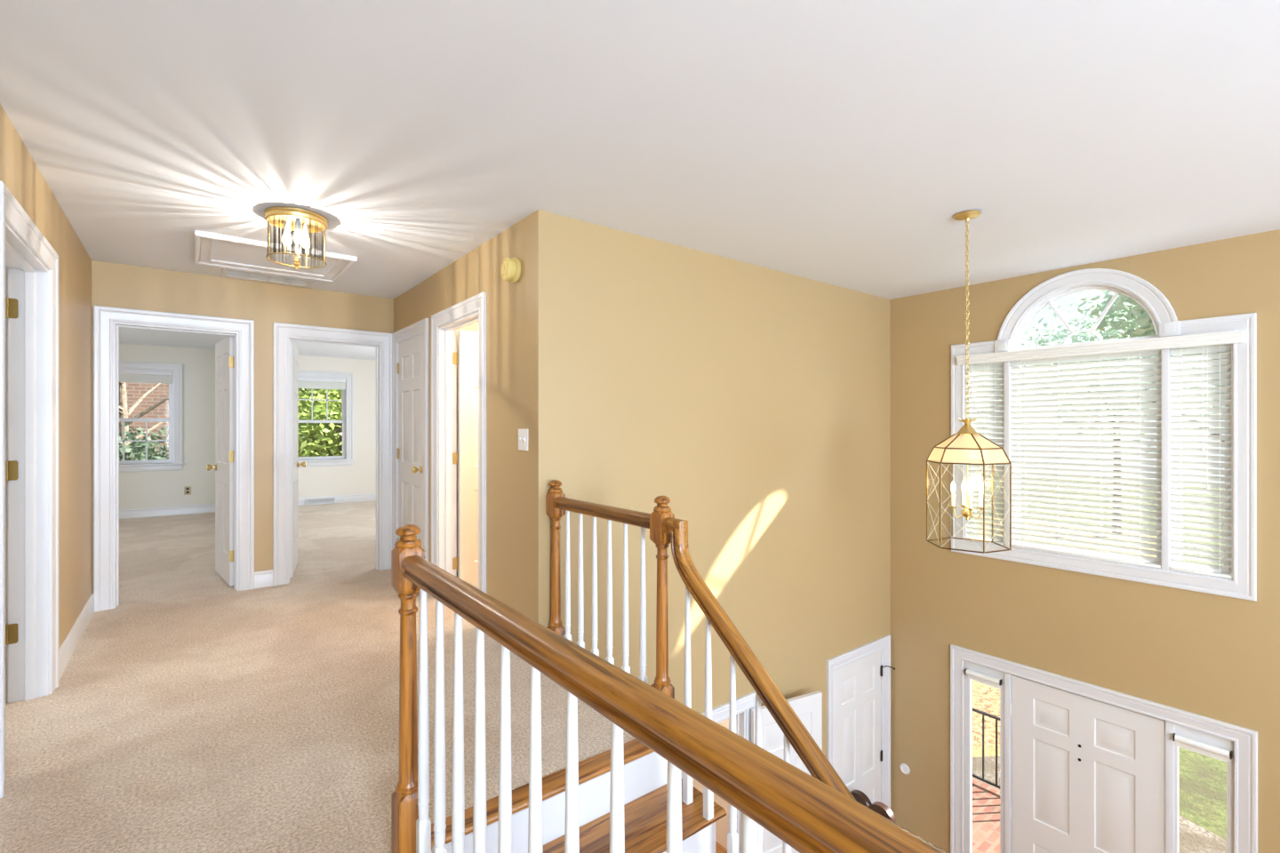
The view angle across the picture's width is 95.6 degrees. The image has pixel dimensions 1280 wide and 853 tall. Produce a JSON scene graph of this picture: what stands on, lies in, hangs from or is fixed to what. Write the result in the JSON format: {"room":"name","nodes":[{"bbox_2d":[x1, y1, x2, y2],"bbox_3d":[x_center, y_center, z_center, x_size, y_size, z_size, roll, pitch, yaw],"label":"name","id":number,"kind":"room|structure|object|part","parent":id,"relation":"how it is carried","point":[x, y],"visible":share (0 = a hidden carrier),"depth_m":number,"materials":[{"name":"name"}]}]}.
{"room":"upstairs landing","nodes":[
{"label":"upstairs landing","id":0,"kind":"room"},
{"bbox_2d":[0,103,91,649],"bbox_3d":[-1.059,0.075,0.392,0.130,2.460,9.120,0,0,-38],"label":"wall","id":1,"kind":"structure","parent":0,"point":[20,173],"depth_m":3.28,"materials":[{"name":"beige paint"}]},
{"bbox_2d":[0,180,58,798],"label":"door","id":2,"kind":"structure","parent":1,"relation":"in","point":[28,263],"depth_m":2.72,"materials":[{"name":"white paint"}]},
{"bbox_2d":[58,592,94,680],"bbox_3d":[-3.348,1.221,3.452,0.014,0.128,1.480,0,0,-38],"label":"baseboard","id":3,"kind":"structure","parent":1,"relation":"attached to","point":[69,644],"depth_m":3.35,"materials":[{"name":"white paint"}]},
{"bbox_2d":[91,260,393,593],"bbox_3d":[-3.177,0.075,4.605,7.760,2.460,0.130,0,0,-38],"label":"wall","id":4,"kind":"structure","parent":0,"point":[113,284],"depth_m":4.62,"materials":[{"name":"beige paint"}]},
{"bbox_2d":[254,569,273,588],"bbox_3d":[-3.010,1.221,4.643,0.130,0.128,0.014,0,0,-38],"label":"baseboard","id":5,"kind":"structure","parent":4,"relation":"attached to","point":[265,579],"depth_m":4.64,"materials":[{"name":"white paint"}]},
{"bbox_2d":[119,343,375,510],"bbox_3d":[-6.425,0.065,8.780,7.760,2.440,0.150,0,0,-38],"label":"wall","id":6,"kind":"structure","parent":0,"point":[146,489],"depth_m":8.65,"materials":[{"name":"beige paint"}]},
{"bbox_2d":[119,360,184,471],"bbox_3d":[-7.127,-0.138,8.196,1.095,1.545,0.190,0,0,-38],"label":"window","id":7,"kind":"structure","parent":6,"relation":"in","point":[174,462],"depth_m":8.40,"materials":[{"name":"white paint"}]},
{"bbox_2d":[119,368,172,383],"bbox_3d":[-7.110,-0.717,8.175,0.827,0.188,0.044,0,0,-38],"label":"raised blind","id":8,"kind":"object","parent":7,"relation":"attached to","point":[156,376],"visible":0.56,"depth_m":8.23,"materials":[{"name":"white paint"}]},
{"bbox_3d":[-7.160,-0.441,8.239,0.829,0.744,0.030,0,0,-38],"label":"sash","id":9,"kind":"part","parent":7,"relation":"part of","materials":[{"name":"white paint"}]},
{"bbox_3d":[-7.136,0.210,8.208,0.829,0.637,0.030,0,0,-38],"label":"sash","id":10,"kind":"part","parent":7,"relation":"part of","materials":[{"name":"white paint"}]},
{"bbox_3d":[-7.127,0.583,8.196,1.095,0.105,0.190,0,0,-38],"label":"sill","id":11,"kind":"part","parent":7,"relation":"part of","materials":[{"name":"white paint"}]},
{"bbox_2d":[119,504,215,519],"bbox_3d":[-7.807,1.221,7.601,3.810,0.128,0.014,0,0,-38],"label":"baseboard","id":12,"kind":"structure","parent":6,"relation":"attached to","point":[138,513],"depth_m":8.36,"materials":[{"name":"white paint"}]},
{"bbox_2d":[184,486,191,495],"bbox_3d":[-6.636,0.940,8.515,0.078,0.120,0.008,0,0,-38],"label":"wall outlet","id":13,"kind":"object","parent":6,"relation":"attached to","point":[187,490],"visible":1,"depth_m":8.52,"materials":[{"name":"beige plastic"}]},
{"bbox_2d":[305,496,335,505],"bbox_3d":[-5.254,1.225,9.563,0.450,0.110,0.020,0,0,-38],"label":"air vent","id":14,"kind":"object","parent":6,"relation":"attached to","point":[325,498],"visible":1,"depth_m":9.55,"materials":[{"name":"white metal"}]},
{"bbox_2d":[298,370,355,467],"bbox_3d":[-5.298,-0.128,9.619,1.020,1.565,0.190,0,0,-38],"label":"window","id":15,"kind":"structure","parent":6,"relation":"in","point":[347,396],"depth_m":9.80,"materials":[{"name":"white paint"}]},
{"bbox_3d":[-5.331,-0.435,9.662,0.754,0.755,0.030,0,0,-38],"label":"sash","id":16,"kind":"part","parent":15,"relation":"part of","materials":[{"name":"white paint"}]},
{"bbox_2d":[298,376,345,390],"bbox_3d":[-5.281,-0.717,9.598,0.752,0.188,0.044,0,0,-38],"label":"raised blind","id":17,"kind":"object","parent":15,"relation":"attached to","point":[304,382],"visible":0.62,"depth_m":9.60,"materials":[{"name":"white paint"}]},
{"bbox_3d":[-5.307,0.225,9.631,0.754,0.646,0.030,0,0,-38],"label":"sash","id":18,"kind":"part","parent":15,"relation":"part of","materials":[{"name":"white paint"}]},
{"bbox_3d":[-5.298,0.603,9.619,1.020,0.105,0.190,0,0,-38],"label":"sill","id":19,"kind":"part","parent":15,"relation":"part of","materials":[{"name":"white paint"}]},
{"bbox_2d":[298,493,375,505],"bbox_3d":[-4.808,1.221,9.934,3.550,0.128,0.014,0,0,-38],"label":"baseboard","id":20,"kind":"structure","parent":6,"relation":"attached to","point":[368,497],"depth_m":9.80,"materials":[{"name":"white paint"}]},
{"bbox_2d":[0,500,635,852],"bbox_3d":[-1.958,1.415,3.038,7.760,0.260,14.400,0,0,-38],"label":"floor","id":21,"kind":"structure","parent":0,"point":[196,713],"depth_m":2.61,"materials":[{"name":"carpet"}]},
{"bbox_2d":[431,738,654,850],"bbox_3d":[-0.275,1.295,2.124,1.085,0.028,0.090,0,0,-38],"label":"trim","id":22,"kind":"structure","parent":21,"relation":"attached to","point":[554,784],"depth_m":2.08,"materials":[{"name":"brown wood"}]},
{"bbox_2d":[391,524,948,852],"bbox_3d":[0.340,0.796,0.393,0.076,1.018,3.403,0,0,-38],"label":"guard railing","id":23,"kind":"object","parent":21,"relation":"on","point":[800,810],"visible":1,"depth_m":1.00,"materials":[{"name":"brown wood"}]},
{"bbox_3d":[-0.681,0.796,1.706,0.076,1.018,0.076,0,0,-38],"label":"newel post","id":24,"kind":"part","parent":23,"relation":"part of","materials":[{"name":"brown wood"}]},
{"bbox_2d":[393,216,527,616],"bbox_3d":[-1.370,0.075,4.261,0.130,2.460,2.630,0,0,-38],"label":"wall","id":25,"kind":"structure","parent":0,"point":[478,271],"depth_m":3.46,"materials":[{"name":"beige paint"}]},
{"bbox_2d":[392,318,428,560],"bbox_3d":[-1.895,0.223,4.899,0.222,2.125,0.940,0,0,-38],"label":"door","id":26,"kind":"structure","parent":25,"relation":"in","point":[410,344],"depth_m":4.87,"materials":[{"name":"white paint"}]},
{"bbox_3d":[-1.783,0.345,4.631,0.070,0.062,0.062,0,0,-38],"label":"knob","id":27,"kind":"part","parent":26,"relation":"part of","materials":[{"name":"gold metal"}]},
{"bbox_2d":[431,291,486,597],"bbox_3d":[-0.923,0.223,4.280,0.908,2.125,0.980,0,0,-38],"label":"doorway","id":28,"kind":"structure","parent":25,"relation":"in","point":[445,324],"depth_m":4.37,"materials":[{"name":"white paint"}]},
{"bbox_2d":[500,257,520,283],"bbox_3d":[-0.734,-0.887,3.280,0.070,0.140,0.140,0,0,-38],"label":"wall fitting","id":29,"kind":"object","parent":25,"relation":"attached to","point":[510,268],"visible":1,"depth_m":3.25,"materials":[{"name":"plastic"}]},
{"bbox_2d":[518,429,527,450],"bbox_3d":[-0.654,0.073,3.220,0.017,0.120,0.116,0,0,-38],"label":"light switch","id":30,"kind":"object","parent":25,"relation":"attached to","point":[523,434],"visible":1,"depth_m":3.22,"materials":[{"name":"white plastic"}]},
{"bbox_2d":[456,322,478,577],"bbox_3d":[-0.817,0.065,5.040,1.700,2.440,0.080,0,0,-38],"label":"wall","id":31,"kind":"structure","parent":0,"point":[474,327],"depth_m":4.52,"materials":[{"name":"paint"}]},
{"bbox_2d":[0,0,1279,359],"bbox_3d":[-1.581,-1.215,3.344,8.730,0.120,14.620,0,0,-38],"label":"ceiling","id":32,"kind":"structure","parent":0,"point":[841,143],"depth_m":2.24,"materials":[{"name":"paint"}]},
{"bbox_2d":[222,267,314,287],"bbox_3d":[-2.865,-1.149,4.480,0.580,0.012,0.250,0,0,-38],"label":"ceiling vent","id":33,"kind":"object","parent":32,"relation":"in","point":[227,272],"visible":0.98,"depth_m":4.46,"materials":[{"name":"white paint"}]},
{"bbox_2d":[193,230,357,282],"bbox_3d":[-2.502,-1.139,3.977,0.876,0.031,0.750,0,0,-38],"label":"attic hatch","id":34,"kind":"object","parent":32,"relation":"attached to","point":[211,249],"visible":0.97,"depth_m":3.95,"materials":[{"name":"white paint"}]},
{"bbox_3d":[-2.502,-1.152,3.977,0.705,0.005,0.580,0,0,-38],"label":"hatch panel","id":35,"kind":"part","parent":34,"relation":"part of","materials":[{"name":"paint"}]},
{"bbox_2d":[264,206,327,270],"bbox_3d":[-1.883,-1.006,3.185,0.304,0.296,0.304,0,0,-38],"label":"ceiling light","id":36,"kind":"object","parent":32,"relation":"attached to","point":[288,219],"visible":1,"depth_m":3.13,"materials":[{"name":"gold metal"}]},
{"bbox_2d":[283,220,288,233],"bbox_3d":[-1.934,-1.094,3.179,0.030,0.062,0.030,0,0,-38],"label":"socket","id":37,"kind":"object","parent":36,"relation":"attached to","point":[284,225],"depth_m":3.17,"materials":[{"name":"white plastic"}]},
{"bbox_2d":[295,218,301,231],"bbox_3d":[-1.852,-1.094,3.143,0.030,0.062,0.030,0,0,-38],"label":"socket","id":38,"kind":"object","parent":36,"relation":"attached to","point":[298,224],"depth_m":3.13,"materials":[{"name":"white plastic"}]},
{"bbox_2d":[305,224,308,236],"bbox_3d":[-1.862,-1.094,3.233,0.030,0.062,0.030,0,0,-38],"label":"socket","id":39,"kind":"object","parent":36,"relation":"attached to","point":[307,225],"depth_m":3.23,"materials":[{"name":"white plastic"}]},
{"bbox_2d":[926,209,1011,553],"bbox_3d":[1.778,-0.254,3.154,0.394,1.800,0.391,0,0,-38],"label":"pendant lantern","id":40,"kind":"object","parent":32,"relation":"hanging from","point":[966,429],"visible":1,"depth_m":3.15,"materials":[{"name":"gold metal"}]},
{"bbox_2d":[949,435,983,520],"bbox_3d":[1.778,0.278,3.154,0.132,0.471,0.132,0,0,-28],"label":"candle","id":41,"kind":"object","parent":40,"relation":"on","point":[966,500],"depth_m":3.15,"materials":[{"name":"white wax"}]},
{"bbox_3d":[1.778,-0.002,3.154,0.120,0.096,0.120,0,0,-38],"label":"crown","id":42,"kind":"part","parent":40,"relation":"part of","materials":[{"name":"gold metal"}]},
{"bbox_3d":[1.778,-0.580,3.154,0.016,1.080,0.016,0,0,7],"label":"chain","id":43,"kind":"part","parent":40,"relation":"part of","materials":[{"name":"gold metal"}]},
{"bbox_3d":[1.778,0.343,3.154,0.394,0.608,0.396,0,0,-38],"label":"came frame","id":44,"kind":"part","parent":40,"relation":"part of","materials":[{"name":"gold metal"}]},
{"bbox_2d":[681,718,729,849],"bbox_3d":[0.337,2.785,6.147,0.080,2.400,3.510,0,0,-38],"label":"wall","id":45,"kind":"structure","parent":0,"point":[722,826],"depth_m":5.51,"materials":[{"name":"beige paint"}]},
{"bbox_2d":[528,209,890,757],"bbox_3d":[0.883,1.425,4.272,3.700,5.160,0.120,0,0,-38],"label":"wall","id":46,"kind":"structure","parent":0,"point":[756,400],"depth_m":3.90,"materials":[{"name":"beige paint"}]},
{"bbox_2d":[701,690,822,852],"bbox_3d":[0.637,2.938,4.029,1.562,2.095,0.309,0,0,-29],"label":"door","id":47,"kind":"structure","parent":46,"relation":"in","point":[808,708],"depth_m":4.13,"materials":[{"name":"white paint"}]},
{"bbox_3d":[0.393,2.938,3.892,0.990,2.095,0.168,0,0,-38],"label":"frame","id":48,"kind":"part","parent":47,"relation":"part of","materials":[{"name":"white paint"}]},
{"bbox_2d":[826,634,895,808],"bbox_3d":[1.866,2.935,4.987,0.950,2.100,0.201,0,0,-38],"label":"door","id":49,"kind":"structure","parent":46,"relation":"in","point":[859,679],"depth_m":5.00,"materials":[{"name":"white paint"}]},
{"bbox_2d":[715,841,727,852],"bbox_3d":[0.874,4.035,2.517,5.870,0.100,10.100,0,0,-38],"label":"floor","id":50,"kind":"structure","parent":0,"point":[719,849],"depth_m":5.47,"materials":[{"name":"brown wood"}]},
{"bbox_2d":[431,752,726,852],"bbox_3d":[0.712,2.648,0.887,1.058,2.678,3.166,0,0,-38],"label":"staircase","id":51,"kind":"structure","parent":50,"relation":"on","point":[645,778],"depth_m":2.16,"materials":[{"name":"white paint"}]},
{"bbox_2d":[546,480,856,852],"bbox_3d":[0.783,2.136,1.522,0.076,3.698,4.097,0,0,-38],"label":"stair railing","id":52,"kind":"object","parent":51,"relation":"on","point":[665,529],"visible":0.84,"depth_m":2.38,"materials":[{"name":"brown wood"}]},
{"bbox_3d":[-0.451,0.796,3.109,0.076,1.018,0.076,0,0,-38],"label":"newel post","id":53,"kind":"part","parent":52,"relation":"part of","materials":[{"name":"brown wood"}]},
{"bbox_3d":[-0.179,0.402,2.760,0.060,0.058,0.813,0,0,-38],"label":"handrail","id":54,"kind":"part","parent":52,"relation":"part of","materials":[{"name":"brown wood"}]},
{"bbox_3d":[0.092,0.796,2.411,0.076,1.018,0.076,0,0,-38],"label":"newel post","id":55,"kind":"part","parent":52,"relation":"part of","materials":[{"name":"brown wood"}]},
{"bbox_3d":[1.054,1.654,1.175,0.060,2.563,3.060,0,0,-38],"label":"stair handrail","id":56,"kind":"part","parent":52,"relation":"part of","materials":[{"name":"brown wood"}]},
{"bbox_2d":[850,790,895,823],"bbox_3d":[1.702,3.498,4.539,0.501,0.975,0.435,0,0,-38],"label":"chair","id":57,"kind":"object","parent":50,"relation":"on","point":[860,797],"visible":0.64,"depth_m":4.64,"materials":[{"name":"brown wood"}]},
{"bbox_2d":[890,229,1279,852],"bbox_3d":[4.284,1.425,2.807,0.130,5.160,6.370,0,0,-38],"label":"wall","id":58,"kind":"structure","parent":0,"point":[1215,657],"depth_m":4.35,"materials":[{"name":"beige paint"}]},
{"bbox_2d":[899,763,909,775],"bbox_3d":[2.358,3.051,5.170,0.009,0.090,0.090,0,0,-38],"label":"bumper cover","id":59,"kind":"object","parent":58,"relation":"attached to","point":[904,768],"visible":1,"depth_m":5.17,"materials":[{"name":"white plastic"}]},
{"bbox_2d":[964,668,1002,688],"bbox_3d":[2.751,2.027,4.655,0.045,0.082,0.268,0,0,-38],"label":"roller shade","id":60,"kind":"object","parent":58,"relation":"attached to","point":[976,676],"visible":1,"depth_m":4.64,"materials":[{"name":"white fabric"}]},
{"bbox_2d":[964,362,1003,545],"bbox_3d":[2.769,0.189,4.669,0.066,1.488,0.292,0,0,-38],"label":"window blind","id":61,"kind":"object","parent":58,"relation":"attached to","point":[993,394],"visible":0.66,"depth_m":4.67,"materials":[{"name":"white paint"}]},
{"bbox_3d":[2.776,0.923,4.674,0.048,0.020,0.290,0,0,-38],"label":"rail","id":62,"kind":"part","parent":61,"relation":"part of","materials":[{"name":"white plastic"}]},
{"bbox_2d":[1009,350,1161,568],"bbox_3d":[3.157,0.189,4.170,0.066,1.488,0.891,0,0,-38],"label":"window blind","id":63,"kind":"object","parent":58,"relation":"attached to","point":[1047,398],"visible":0.84,"depth_m":4.13,"materials":[{"name":"white paint"}]},
{"bbox_3d":[3.164,0.923,4.175,0.048,0.020,0.889,0,0,-38],"label":"rail","id":64,"kind":"part","parent":63,"relation":"part of","materials":[{"name":"white plastic"}]},
{"bbox_2d":[950,644,1257,852],"bbox_3d":[3.147,2.904,4.162,0.114,2.163,1.765,0,0,-38],"label":"door","id":65,"kind":"structure","parent":58,"relation":"attached to","point":[1085,768],"depth_m":4.16,"materials":[{"name":"white paint"}]},
{"bbox_2d":[951,268,1256,601],"bbox_3d":[3.185,-0.039,4.192,0.164,2.162,1.755,0,0,-38],"label":"window","id":66,"kind":"structure","parent":58,"relation":"attached to","point":[1243,585],"depth_m":3.82,"materials":[{"name":"white paint"}]},
{"bbox_2d":[956,329,1242,365],"bbox_3d":[3.118,-0.541,4.131,0.058,0.072,1.638,0,0,-38],"label":"blind valance","id":67,"kind":"object","parent":66,"relation":"attached to","point":[1233,337],"visible":1,"depth_m":3.97,"materials":[{"name":"white plastic"}]},
{"bbox_3d":[3.192,0.170,4.197,0.118,1.555,1.565,0,0,-38],"label":"frame","id":68,"kind":"part","parent":66,"relation":"part of","materials":[{"name":"white paint"}]},
{"bbox_2d":[1169,344,1232,578],"bbox_3d":[3.545,0.189,3.670,0.066,1.488,0.292,0,0,-38],"label":"window blind","id":69,"kind":"object","parent":58,"relation":"attached to","point":[1220,406],"visible":0.92,"depth_m":3.67,"materials":[{"name":"white paint"}]},
{"bbox_3d":[3.553,0.923,3.676,0.048,0.020,0.290,0,0,-38],"label":"rail","id":70,"kind":"part","parent":69,"relation":"part of","materials":[{"name":"white plastic"}]},
{"bbox_3d":[3.541,-0.055,3.636,0.016,0.900,0.035,0,0,-38],"label":"pull cord","id":71,"kind":"part","parent":69,"relation":"part of","materials":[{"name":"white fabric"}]},
{"bbox_2d":[1172,733,1231,763],"bbox_3d":[3.533,2.027,3.650,0.045,0.082,0.270,0,0,-38],"label":"roller shade","id":72,"kind":"object","parent":58,"relation":"attached to","point":[1222,755],"visible":1,"depth_m":3.64,"materials":[{"name":"white fabric"}]},
{"bbox_3d":[-4.703,0.065,6.762,0.061,2.440,5.150,0,0,-38],"label":"wall","id":73,"kind":"structure","parent":0,"visible":0},
{"bbox_2d":[93,305,254,612],"bbox_3d":[-3.683,0.223,4.644,0.930,2.125,0.862,0,0,-38],"label":"door","id":74,"kind":"structure","parent":73,"relation":"in","point":[234,467],"depth_m":4.54,"materials":[{"name":"white paint"}]},
{"bbox_3d":[-3.735,0.355,5.058,0.070,0.062,0.062,0,0,-44],"label":"knob","id":75,"kind":"part","parent":74,"relation":"part of","materials":[{"name":"gold metal"}]},
{"bbox_3d":[-4.655,0.065,6.800,0.057,2.440,5.150,0,0,-38],"label":"wall","id":76,"kind":"structure","parent":0,"visible":0},
{"bbox_2d":[272,322,391,586],"bbox_3d":[-2.844,0.223,5.285,0.920,2.125,0.843,0,0,-38],"label":"door","id":77,"kind":"structure","parent":76,"relation":"in","point":[285,354],"depth_m":4.95,"materials":[{"name":"white paint"}]},
{"bbox_3d":[-3.177,0.355,5.456,0.070,0.061,0.061,0,0,-27],"label":"knob","id":78,"kind":"part","parent":77,"relation":"part of","materials":[{"name":"gold metal"}]},
{"label":"outside","id":79,"kind":"structure","parent":0,"visible":0},
{"bbox_2d":[976,469,1226,840],"bbox_3d":[19.579,4.195,27.901,54.830,0.100,100.000,0,0,-38],"label":"lawn","id":80,"kind":"structure","parent":79,"point":[1202,779],"depth_m":7.11,"materials":[{"name":"green plant"}]},
{"bbox_2d":[971,777,999,852],"bbox_3d":[3.537,4.100,5.412,1.890,0.190,5.800,0,0,-38],"label":"brick stoop","id":81,"kind":"object","parent":80,"relation":"on","point":[985,797],"visible":0.02,"depth_m":5.94,"materials":[{"name":"brick"}]},
{"bbox_2d":[971,707,999,789],"bbox_3d":[3.413,3.598,7.013,0.035,0.815,2.978,0,0,-38],"label":"porch railing","id":82,"kind":"object","parent":81,"relation":"on","point":[983,714],"visible":0.11,"depth_m":6.45,"materials":[{"name":"metal"}]},
{"bbox_3d":[3.422,3.200,7.002,0.035,0.020,2.950,0,0,-38],"label":"rail","id":83,"kind":"part","parent":82,"relation":"part of","materials":[{"name":"metal"}]},
{"bbox_3d":[3.422,3.945,7.002,0.025,0.020,2.950,0,0,-38],"label":"rail","id":84,"kind":"part","parent":82,"relation":"part of","materials":[{"name":"metal"}]},
{"bbox_2d":[976,368,1002,448],"bbox_3d":[11.284,-1.357,25.404,7.254,11.013,8.538,0,0,-38],"label":"tree","id":85,"kind":"object","parent":80,"relation":"on","point":[982,369],"visible":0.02,"depth_m":23.25,"materials":[{"name":"green plant"}]},
{"bbox_2d":[971,516,1156,757],"bbox_3d":[7.226,4.150,20.889,22.940,0.030,19.900,0,0,-38],"label":"leaf litter","id":86,"kind":"object","parent":80,"relation":"on","point":[985,698],"visible":0.02,"depth_m":8.72,"materials":[{"name":"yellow plant"}]},
{"bbox_2d":[971,756,1226,852],"bbox_3d":[6.917,4.149,3.861,1.540,0.032,9.600,0,0,-38],"label":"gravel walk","id":87,"kind":"structure","parent":80,"relation":"on","point":[1193,838],"depth_m":5.90,"materials":[{"name":"beige gravel"}]},
{"bbox_2d":[1020,289,1224,534],"bbox_3d":[17.752,-0.671,21.598,7.124,9.641,8.521,0,0,33],"label":"tree","id":88,"kind":"object","parent":80,"relation":"on","point":[1088,321],"visible":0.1,"depth_m":21.61,"materials":[{"name":"green plant"}]},
{"bbox_2d":[1076,289,1224,566],"bbox_3d":[12.582,-0.202,12.908,4.538,8.703,4.906,0,0,-38],"label":"tree","id":89,"kind":"object","parent":80,"relation":"on","point":[1135,313],"visible":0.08,"depth_m":13.52,"materials":[{"name":"green plant"}]},
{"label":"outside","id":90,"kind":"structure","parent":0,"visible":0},
{"bbox_3d":[-31.597,4.195,20.397,35.170,0.100,49.000,0,0,-38],"label":"lawn","id":91,"kind":"structure","parent":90,"visible":0},
{"bbox_2d":[119,373,168,460],"bbox_3d":[-9.402,1.116,10.541,3.316,6.064,2.641,0,0,36],"label":"bare tree","id":92,"kind":"object","parent":91,"relation":"on","point":[129,454],"visible":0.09,"depth_m":10.60,"materials":[{"name":"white plant"}]},
{"bbox_2d":[119,374,168,458],"bbox_3d":[-22.332,-0.485,17.469,14.800,9.260,7.800,0,0,-38],"label":"brick house","id":93,"kind":"structure","parent":91,"relation":"on","point":[134,390],"depth_m":18.35,"materials":[{"name":"red brick"}]},
{"bbox_2d":[298,381,342,456],"bbox_3d":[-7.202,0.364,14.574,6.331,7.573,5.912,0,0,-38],"label":"leafy tree","id":94,"kind":"object","parent":91,"relation":"on","point":[308,430],"visible":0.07,"depth_m":13.02,"materials":[{"name":"green plant"}]}
]}

